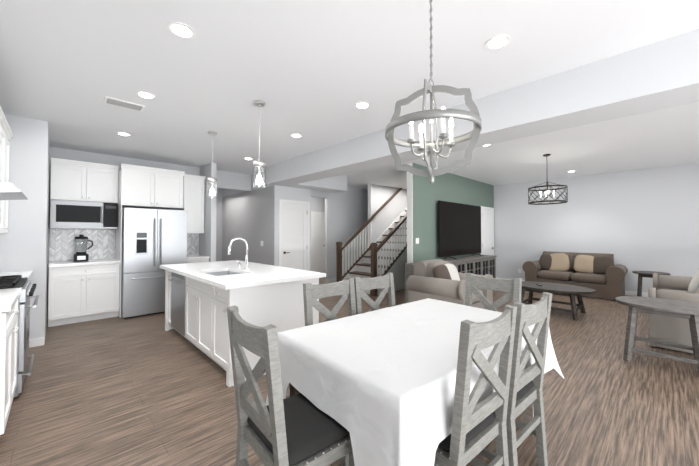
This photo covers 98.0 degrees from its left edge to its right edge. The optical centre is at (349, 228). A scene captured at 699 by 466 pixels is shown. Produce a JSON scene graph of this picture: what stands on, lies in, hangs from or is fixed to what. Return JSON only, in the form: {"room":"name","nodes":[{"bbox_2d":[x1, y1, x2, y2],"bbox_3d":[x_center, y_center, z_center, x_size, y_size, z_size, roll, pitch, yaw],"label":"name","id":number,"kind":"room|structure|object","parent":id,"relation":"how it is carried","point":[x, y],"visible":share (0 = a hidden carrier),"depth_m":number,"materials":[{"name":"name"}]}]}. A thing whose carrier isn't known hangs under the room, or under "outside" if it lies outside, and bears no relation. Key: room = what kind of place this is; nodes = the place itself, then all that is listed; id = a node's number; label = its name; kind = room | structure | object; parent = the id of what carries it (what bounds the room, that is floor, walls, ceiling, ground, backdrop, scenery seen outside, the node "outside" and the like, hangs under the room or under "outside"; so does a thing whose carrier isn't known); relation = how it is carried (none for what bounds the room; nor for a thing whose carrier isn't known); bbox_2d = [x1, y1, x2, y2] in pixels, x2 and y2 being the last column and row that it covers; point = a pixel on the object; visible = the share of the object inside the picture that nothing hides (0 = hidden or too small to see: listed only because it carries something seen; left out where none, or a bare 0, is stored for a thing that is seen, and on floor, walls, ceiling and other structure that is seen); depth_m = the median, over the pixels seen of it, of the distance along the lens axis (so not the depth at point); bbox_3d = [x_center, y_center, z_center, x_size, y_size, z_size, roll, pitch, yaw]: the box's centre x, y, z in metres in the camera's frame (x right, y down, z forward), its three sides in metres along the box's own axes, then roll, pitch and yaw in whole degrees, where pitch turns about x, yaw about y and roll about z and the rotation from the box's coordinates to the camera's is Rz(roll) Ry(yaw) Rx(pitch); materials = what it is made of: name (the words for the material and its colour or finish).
{"room":"dining room and kitchen","nodes":[
{"label":"dining room and kitchen","id":0,"kind":"room"},
{"bbox_2d":[0,118,3,177],"bbox_3d":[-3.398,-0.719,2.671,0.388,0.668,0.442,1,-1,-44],"label":"upper cabinet","id":1,"kind":"object","parent":0,"relation":"attached to","point":[1,119],"depth_m":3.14,"materials":[{"name":"white wood"}]},
{"bbox_2d":[0,126,7,232],"bbox_3d":[-3.692,-0.499,2.972,0.388,1.098,0.522,1,-1,-44],"label":"upper cabinet","id":2,"kind":"object","parent":0,"relation":"attached to","point":[3,203],"depth_m":3.28,"materials":[{"name":"white wood"}]},
{"bbox_2d":[0,181,26,199],"bbox_3d":[-3.216,-0.303,2.616,0.583,0.155,0.760,1,-1,-44],"label":"range hood","id":3,"kind":"object","parent":2,"relation":"attached to","point":[9,191],"visible":1,"depth_m":2.53,"materials":[{"name":"silver metal"}]},
{"bbox_2d":[0,114,49,344],"bbox_3d":[-4.532,0.058,4.056,0.710,2.760,1.520,1,-1,-44],"label":"wall","id":4,"kind":"structure","parent":0,"point":[24,243],"depth_m":3.67,"materials":[{"name":"grey paint"}]},
{"bbox_2d":[8,134,11,181],"bbox_3d":[-3.951,-0.494,3.240,0.388,1.098,0.459,1,-1,-44],"label":"upper cabinet","id":5,"kind":"object","parent":4,"relation":"attached to","point":[9,135],"depth_m":3.50,"materials":[{"name":"white wood"}]},
{"bbox_2d":[29,337,44,347],"bbox_3d":[-3.999,1.379,3.482,0.710,0.100,0.015,1,-1,-44],"label":"baseboard","id":6,"kind":"structure","parent":4,"relation":"attached to","point":[36,342],"depth_m":3.68,"materials":[{"name":"white"}]},
{"bbox_2d":[47,147,250,319],"bbox_3d":[-3.903,0.087,5.788,4.220,2.760,0.100,1,-1,-44],"label":"wall","id":7,"kind":"structure","parent":0,"point":[62,153],"depth_m":5.71,"materials":[{"name":"grey paint"}]},
{"bbox_2d":[50,161,91,201],"bbox_3d":[-4.495,-0.724,4.904,0.471,0.583,0.358,1,-1,-44],"label":"upper cabinet","id":8,"kind":"object","parent":7,"relation":"attached to","point":[69,181],"depth_m":4.78,"materials":[{"name":"white wood"}]},
{"bbox_2d":[50,200,117,228],"bbox_3d":[-4.341,-0.209,4.990,0.815,0.435,0.431,1,-1,-44],"label":"microwave","id":9,"kind":"object","parent":8,"relation":"attached to","point":[65,214],"visible":1,"depth_m":4.84,"materials":[{"name":"silver metal"}]},
{"bbox_2d":[92,165,119,204],"bbox_3d":[-4.241,-0.720,5.149,0.472,0.583,0.358,1,-1,-44],"label":"upper cabinet","id":10,"kind":"object","parent":7,"relation":"attached to","point":[105,179],"depth_m":5.07,"materials":[{"name":"white wood"}]},
{"bbox_2d":[118,165,159,208],"bbox_3d":[-3.781,-0.691,5.416,0.518,0.633,0.612,1,-1,-44],"label":"upper cabinet","id":11,"kind":"object","parent":7,"relation":"attached to","point":[139,188],"depth_m":5.20,"materials":[{"name":"white wood"}]},
{"bbox_2d":[160,169,183,208],"bbox_3d":[-3.493,-0.686,5.694,0.518,0.633,0.612,1,-1,-44],"label":"upper cabinet","id":12,"kind":"object","parent":7,"relation":"attached to","point":[171,184],"depth_m":5.53,"materials":[{"name":"white wood"}]},
{"bbox_2d":[176,177,203,232],"bbox_3d":[-3.220,-0.446,6.130,0.445,1.098,0.358,1,-1,-44],"label":"upper cabinet","id":13,"kind":"object","parent":7,"relation":"attached to","point":[193,186],"depth_m":6.03,"materials":[{"name":"white wood"}]},
{"bbox_2d":[199,162,216,261],"bbox_3d":[-3.530,0.105,6.856,0.100,2.760,2.480,1,-1,-44],"label":"wall","id":14,"kind":"structure","parent":0,"point":[207,242],"depth_m":6.02,"materials":[{"name":"grey paint"}]},
{"bbox_2d":[216,188,222,260],"bbox_3d":[-3.943,0.126,8.112,1.050,2.760,0.100,1,-1,-44],"label":"wall","id":15,"kind":"structure","parent":0,"point":[219,191],"depth_m":8.38,"materials":[{"name":"grey paint"}]},
{"bbox_2d":[222,171,274,265],"bbox_3d":[-2.524,0.115,7.466,0.106,2.760,2.800,1,-1,-44],"label":"wall block","id":16,"kind":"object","parent":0,"point":[248,217],"visible":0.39,"depth_m":7.20,"materials":[{"name":"grey paint"}]},
{"bbox_2d":[272,185,310,270],"bbox_3d":[-1.275,0.104,6.795,0.960,2.760,0.100,1,-1,-44],"label":"wall","id":17,"kind":"structure","parent":0,"point":[289,193],"depth_m":6.59,"materials":[{"name":"grey paint"}]},
{"bbox_2d":[279,199,309,270],"bbox_3d":[-1.199,0.433,6.739,0.800,2.100,0.071,1,-1,-44],"label":"door","id":18,"kind":"structure","parent":17,"relation":"attached to","point":[294,234],"depth_m":6.76,"materials":[{"name":"white wood"}]},
{"bbox_2d":[311,197,324,211],"bbox_3d":[-0.889,0.166,10.571,4.840,2.760,0.100,1,-1,-44],"label":"wall","id":19,"kind":"structure","parent":0,"point":[317,204],"depth_m":10.33,"materials":[{"name":"grey paint"}]},
{"bbox_2d":[311,211,324,272],"bbox_3d":[-1.065,0.491,10.272,0.900,2.100,0.071,1,-1,-44],"label":"door","id":20,"kind":"structure","parent":19,"relation":"attached to","point":[317,241],"depth_m":10.30,"materials":[{"name":"white wood"}]},
{"bbox_2d":[311,187,367,281],"bbox_3d":[0.256,0.147,9.384,4.840,2.760,0.100,1,-1,-44],"label":"wall","id":21,"kind":"structure","parent":0,"point":[346,216],"depth_m":8.88,"materials":[{"name":"grey paint"}]},
{"bbox_2d":[327,278,335,282],"bbox_3d":[0.710,1.482,9.719,3.690,0.100,0.015,1,-1,-44],"label":"baseboard","id":22,"kind":"structure","parent":21,"relation":"attached to","point":[332,280],"depth_m":8.54,"materials":[{"name":"white wood"}]},
{"bbox_2d":[0,277,698,465],"bbox_3d":[0.268,1.476,3.328,13.400,0.100,13.000,1,-1,-44],"label":"floor","id":23,"kind":"structure","parent":0,"point":[147,390],"depth_m":2.49,"materials":[{"name":"brown wood"}]},
{"bbox_2d":[0,302,18,434],"bbox_3d":[-2.659,0.964,2.009,0.572,0.880,0.845,1,-1,-44],"label":"base cabinet","id":24,"kind":"object","parent":23,"relation":"on","point":[9,328],"depth_m":2.09,"materials":[{"name":"white wood"}]},
{"bbox_2d":[0,287,21,313],"bbox_3d":[-2.643,0.504,2.016,0.594,0.040,0.872,1,-1,-44],"label":"countertop","id":25,"kind":"structure","parent":24,"relation":"on","point":[8,298],"depth_m":2.13,"materials":[{"name":"white stone"}]},
{"bbox_2d":[0,271,31,279],"bbox_3d":[-3.758,0.524,3.172,0.594,0.040,0.804,1,-1,-44],"label":"countertop","id":26,"kind":"structure","parent":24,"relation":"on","point":[28,274],"depth_m":3.40,"materials":[{"name":"white stone"}]},
{"bbox_2d":[0,275,38,396],"bbox_3d":[-3.177,0.936,2.634,0.661,0.958,0.756,1,-1,-44],"label":"range","id":27,"kind":"object","parent":23,"relation":"on","point":[24,283],"visible":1,"depth_m":2.59,"materials":[{"name":"silver metal"}]},
{"bbox_2d":[48,265,119,326],"bbox_3d":[-4.269,1.012,4.896,0.825,0.880,0.642,1,-1,-44],"label":"base cabinet","id":28,"kind":"object","parent":23,"relation":"on","point":[89,290],"depth_m":4.65,"materials":[{"name":"white wood"}]},
{"bbox_2d":[48,257,119,268],"bbox_3d":[-4.262,0.552,4.898,0.838,0.040,0.659,1,-1,-44],"label":"countertop","id":29,"kind":"structure","parent":28,"relation":"on","point":[103,260],"depth_m":4.75,"materials":[{"name":"white stone"}]},
{"bbox_2d":[74,234,92,261],"bbox_3d":[-4.284,0.316,4.901,0.235,0.430,0.173,1,-1,-44],"label":"blender","id":30,"kind":"object","parent":29,"relation":"on","point":[81,248],"visible":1,"depth_m":4.83,"materials":[{"name":"black plastic"}]},
{"bbox_2d":[121,208,186,318],"bbox_3d":[-3.527,0.571,5.421,0.916,1.780,0.923,1,-1,-44],"label":"fridge","id":31,"kind":"object","parent":23,"relation":"on","point":[153,240],"visible":0.81,"depth_m":5.04,"materials":[{"name":"silver metal"}]},
{"bbox_2d":[187,257,209,262],"bbox_3d":[-3.121,1.031,6.003,0.445,0.880,0.642,1,-1,-44],"label":"base cabinet","id":32,"kind":"object","parent":23,"relation":"on","point":[206,259],"depth_m":5.86,"materials":[{"name":"white wood"}]},
{"bbox_2d":[187,253,203,260],"bbox_3d":[-3.114,0.571,6.006,0.452,0.040,0.659,1,-1,-44],"label":"countertop","id":33,"kind":"structure","parent":32,"relation":"on","point":[191,256],"depth_m":5.82,"materials":[{"name":"white stone"}]},
{"bbox_2d":[165,269,319,386],"bbox_3d":[-1.489,0.995,3.845,1.047,0.880,2.226,1,-1,-44],"label":"kitchen island","id":34,"kind":"object","parent":23,"relation":"on","point":[200,297],"depth_m":3.13,"materials":[{"name":"painted wood"},{"name":"quartz"},{"name":"stainless steel"}]},
{"bbox_2d":[160,262,283,288],"bbox_3d":[-1.685,0.532,3.669,0.560,0.040,2.340,1,-1,-44],"label":"island countertop","id":35,"kind":"structure","parent":34,"relation":"on","point":[199,271],"depth_m":3.11,"materials":[{"name":"white stone"}]},
{"bbox_2d":[204,261,325,280],"bbox_3d":[-1.278,0.539,4.061,0.570,0.040,2.340,1,-1,-44],"label":"island countertop","id":36,"kind":"structure","parent":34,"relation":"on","point":[236,266],"depth_m":3.68,"materials":[{"name":"white stone"}]},
{"bbox_2d":[227,305,354,465],"bbox_3d":[-0.263,0.883,1.413,0.483,1.025,0.446,1,-1,-40],"label":"dining chair","id":37,"kind":"object","parent":23,"relation":"on","point":[299,429],"visible":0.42,"depth_m":1.29,"materials":[{"name":"grey wood"}]},
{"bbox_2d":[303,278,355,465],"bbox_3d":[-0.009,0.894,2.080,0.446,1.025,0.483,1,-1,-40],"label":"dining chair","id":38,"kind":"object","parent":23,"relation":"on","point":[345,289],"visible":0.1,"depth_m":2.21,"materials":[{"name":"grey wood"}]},
{"bbox_2d":[336,207,406,295],"bbox_3d":[1.506,0.232,8.434,3.917,2.761,1.264,1,-1,-44],"label":"staircase","id":39,"kind":"structure","parent":23,"relation":"on","point":[385,252],"depth_m":7.49,"materials":[{"name":"brown"}]},
{"bbox_2d":[352,273,395,314],"bbox_3d":[0.340,0.899,2.373,0.446,1.025,0.483,1,-1,-40],"label":"dining chair","id":40,"kind":"object","parent":23,"relation":"on","point":[384,282],"visible":0.04,"depth_m":2.53,"materials":[{"name":"grey wood"}]},
{"bbox_2d":[290,380,533,436],"bbox_3d":[0.463,1.026,1.967,1.520,0.755,0.960,1,-1,-40],"label":"dining table","id":41,"kind":"object","parent":23,"relation":"on","point":[527,414],"visible":0.02,"depth_m":2.06,"materials":[{"name":"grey wood"}]},
{"bbox_2d":[265,298,564,465],"bbox_3d":[0.462,0.904,1.969,1.697,0.559,1.138,1,-1,-40],"label":"tablecloth","id":42,"kind":"object","parent":41,"relation":"on","point":[379,385],"visible":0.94,"depth_m":1.43,"materials":[{"name":"white fabric"}]},
{"bbox_2d":[406,259,492,308],"bbox_3d":[1.646,0.999,4.976,1.170,0.910,0.962,1,-1,-44],"label":"sofa","id":43,"kind":"object","parent":23,"relation":"on","point":[439,279],"visible":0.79,"depth_m":4.77,"materials":[{"name":"beige fabric"}]},
{"bbox_2d":[404,255,496,302],"bbox_3d":[2.396,1.083,6.725,3.370,0.800,0.430,1,-1,-44],"label":"tv console","id":44,"kind":"object","parent":23,"relation":"on","point":[480,264],"visible":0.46,"depth_m":6.86,"materials":[{"name":"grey wood"}]},
{"bbox_2d":[438,200,483,258],"bbox_3d":[2.720,0.052,7.148,2.100,1.265,0.281,1,-1,-44],"label":"tv","id":45,"kind":"object","parent":44,"relation":"on","point":[459,228],"visible":1,"depth_m":7.04,"materials":[{"name":"black plastic"}]},
{"bbox_2d":[434,305,516,465],"bbox_3d":[0.483,0.884,1.479,0.446,1.025,0.483,1,-1,-40],"label":"dining chair","id":46,"kind":"object","parent":23,"relation":"on","point":[478,428],"visible":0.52,"depth_m":1.30,"materials":[{"name":"grey wood"}]},
{"bbox_2d":[465,273,521,311],"bbox_3d":[1.019,0.899,2.370,0.483,1.025,0.446,1,-1,-40],"label":"dining chair","id":47,"kind":"object","parent":23,"relation":"on","point":[512,288],"visible":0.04,"depth_m":2.50,"materials":[{"name":"grey wood"}]},
{"bbox_2d":[479,292,551,465],"bbox_3d":[0.862,0.889,1.797,0.446,1.025,0.483,1,-1,-40],"label":"dining chair","id":48,"kind":"object","parent":23,"relation":"on","point":[525,391],"visible":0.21,"depth_m":1.64,"materials":[{"name":"grey wood"}]},
{"bbox_2d":[521,281,595,320],"bbox_3d":[3.507,1.237,5.304,0.839,0.456,1.238,1,-1,-44],"label":"coffee table","id":49,"kind":"object","parent":23,"relation":"on","point":[571,291],"visible":0.81,"depth_m":5.16,"materials":[{"name":"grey wood"}]},
{"bbox_2d":[522,251,627,299],"bbox_3d":[5.175,1.033,7.027,0.962,0.910,1.860,1,-1,-44],"label":"sofa","id":50,"kind":"object","parent":23,"relation":"on","point":[602,275],"visible":0.98,"depth_m":6.78,"materials":[{"name":"brown fabric"}]},
{"bbox_2d":[632,271,670,296],"bbox_3d":[5.938,1.171,5.983,0.539,0.602,0.539,1,-1,-44],"label":"side table","id":51,"kind":"object","parent":23,"relation":"on","point":[647,274],"visible":0.6,"depth_m":5.97,"materials":[{"name":"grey wood"}]},
{"bbox_2d":[615,296,698,376],"bbox_3d":[3.365,1.117,3.264,0.679,0.624,0.759,1,-1,-44],"label":"side table","id":52,"kind":"object","parent":23,"relation":"on","point":[669,307],"visible":1,"depth_m":3.23,"materials":[{"name":"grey wood"}]},
{"bbox_2d":[648,269,698,352],"bbox_3d":[4.740,0.984,4.088,2.310,0.910,0.962,1,-1,-44],"label":"sofa","id":53,"kind":"object","parent":23,"relation":"on","point":[669,328],"visible":0.58,"depth_m":3.61,"materials":[{"name":"beige fabric"}]},
{"bbox_2d":[0,0,698,189],"bbox_3d":[0.268,-1.383,3.375,13.400,0.100,13.000,1,-1,-44],"label":"ceiling","id":54,"kind":"structure","parent":0,"point":[312,72],"depth_m":2.61,"materials":[{"name":"white paint"}]},
{"bbox_2d":[116,132,130,135],"bbox_3d":[-3.153,-1.314,4.242,0.169,0.008,0.169,0,-1,22],"label":"recessed light","id":55,"kind":"object","parent":54,"relation":"in","point":[119,133],"depth_m":4.23,"materials":[{"name":"white plastic"}]},
{"bbox_2d":[103,96,144,110],"bbox_3d":[-2.407,-1.326,3.253,0.340,0.014,0.180,1,-1,-44],"label":"ceiling vent","id":56,"kind":"object","parent":54,"relation":"in","point":[122,103],"visible":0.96,"depth_m":3.23,"materials":[{"name":"white metal"}]},
{"bbox_2d":[136,91,155,98],"bbox_3d":[-2.043,-1.334,3.048,0.169,0.008,0.169,0,-1,7],"label":"recessed light","id":57,"kind":"object","parent":54,"relation":"in","point":[143,94],"depth_m":3.04,"materials":[{"name":"white plastic"}]},
{"bbox_2d":[167,22,195,38],"bbox_3d":[-1.148,-1.350,2.078,0.169,0.008,0.169,-1,-1,40],"label":"recessed light","id":58,"kind":"object","parent":54,"relation":"in","point":[181,30],"depth_m":2.07,"materials":[{"name":"white"}]},
{"bbox_2d":[207,132,216,197],"bbox_3d":[-1.895,-0.868,4.198,0.132,0.902,0.132,1,-1,-44],"label":"pendant light","id":59,"kind":"object","parent":54,"relation":"hanging from","point":[211,180],"visible":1,"depth_m":4.18,"materials":[{"name":"glass"}]},
{"bbox_2d":[253,100,265,187],"bbox_3d":[-0.958,-0.884,3.227,0.132,0.902,0.132,1,-1,-44],"label":"pendant light","id":60,"kind":"object","parent":54,"relation":"hanging from","point":[259,164],"visible":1,"depth_m":3.20,"materials":[{"name":"glass"}]},
{"bbox_2d":[290,133,301,137],"bbox_3d":[-0.755,-1.313,4.305,0.169,0.008,0.169,0,-1,7],"label":"recessed light","id":61,"kind":"object","parent":54,"relation":"in","point":[296,135],"depth_m":4.29,"materials":[{"name":"white"}]},
{"bbox_2d":[285,175,346,192],"bbox_3d":[-0.728,-1.089,6.960,1.450,0.370,0.450,1,-1,-44],"label":"soffit beam","id":62,"kind":"structure","parent":54,"relation":"attached to","point":[335,184],"depth_m":6.93,"materials":[{"name":"grey paint"}]},
{"bbox_2d":[355,102,369,108],"bbox_3d":[0.140,-1.330,3.292,0.169,0.008,0.169,0,-1,10],"label":"recessed light","id":63,"kind":"object","parent":54,"relation":"in","point":[361,105],"depth_m":3.28,"materials":[{"name":"white plastic"}]},
{"bbox_2d":[385,0,481,183],"bbox_3d":[0.458,-0.803,1.700,0.514,1.114,0.514,1,-1,-44],"label":"dining chandelier","id":64,"kind":"object","parent":54,"relation":"hanging from","point":[431,147],"visible":1,"depth_m":1.67,"materials":[{"name":"silver metal"}]},
{"bbox_2d":[266,29,698,185],"bbox_3d":[1.903,-1.157,2.865,0.450,0.370,10.000,1,-1,-44],"label":"beam","id":65,"kind":"structure","parent":54,"relation":"attached to","point":[661,74],"depth_m":2.70,"materials":[{"name":"grey paint"}]},
{"bbox_2d":[485,35,510,49],"bbox_3d":[1.075,-1.348,2.207,0.169,0.008,0.169,-1,-1,40],"label":"recessed light","id":66,"kind":"object","parent":54,"relation":"in","point":[499,41],"depth_m":2.20,"materials":[{"name":"white plastic"}]},
{"bbox_2d":[528,154,567,204],"bbox_3d":[3.487,-0.870,5.360,0.589,0.859,0.589,1,-1,-44],"label":"light","id":67,"kind":"object","parent":54,"relation":"hanging from","point":[547,192],"visible":1,"depth_m":5.32,"materials":[{"name":"brown metal"}]},
{"bbox_2d":[368,184,406,245],"bbox_3d":[1.569,0.148,9.483,2.812,2.760,0.120,1,-1,-44],"label":"wall","id":68,"kind":"structure","parent":0,"point":[389,213],"depth_m":8.85,"materials":[{"name":"grey paint"}]},
{"bbox_2d":[371,188,402,217],"bbox_3d":[1.312,-0.967,9.122,1.939,1.387,0.090,1,-1,-44],"label":"stair handrail","id":69,"kind":"object","parent":68,"relation":"attached to","point":[386,202],"visible":0.65,"depth_m":8.86,"materials":[{"name":"brown wood"}]},
{"bbox_2d":[407,163,493,262],"bbox_3d":[2.664,0.114,7.413,4.112,2.760,0.128,1,-1,-44],"label":"wall","id":70,"kind":"structure","parent":0,"point":[424,196],"depth_m":6.42,"materials":[{"name":"green paint"}]},
{"bbox_2d":[481,206,493,254],"bbox_3d":[3.853,0.461,8.416,0.900,2.100,0.071,1,-1,-44],"label":"door","id":71,"kind":"structure","parent":70,"relation":"attached to","point":[487,230],"depth_m":8.44,"materials":[{"name":"white wood"}]},
{"bbox_2d":[494,163,698,292],"bbox_3d":[5.054,0.123,7.968,0.100,2.760,13.000,1,-1,-44],"label":"wall","id":72,"kind":"structure","parent":0,"point":[640,220],"depth_m":6.91,"materials":[{"name":"grey paint"}]},
{"bbox_2d":[496,277,647,296],"bbox_3d":[6.783,1.422,6.071,0.015,0.100,7.500,1,-1,-44],"label":"baseboard","id":73,"kind":"structure","parent":72,"relation":"attached to","point":[634,293],"depth_m":6.66,"materials":[{"name":"white"}]}
]}

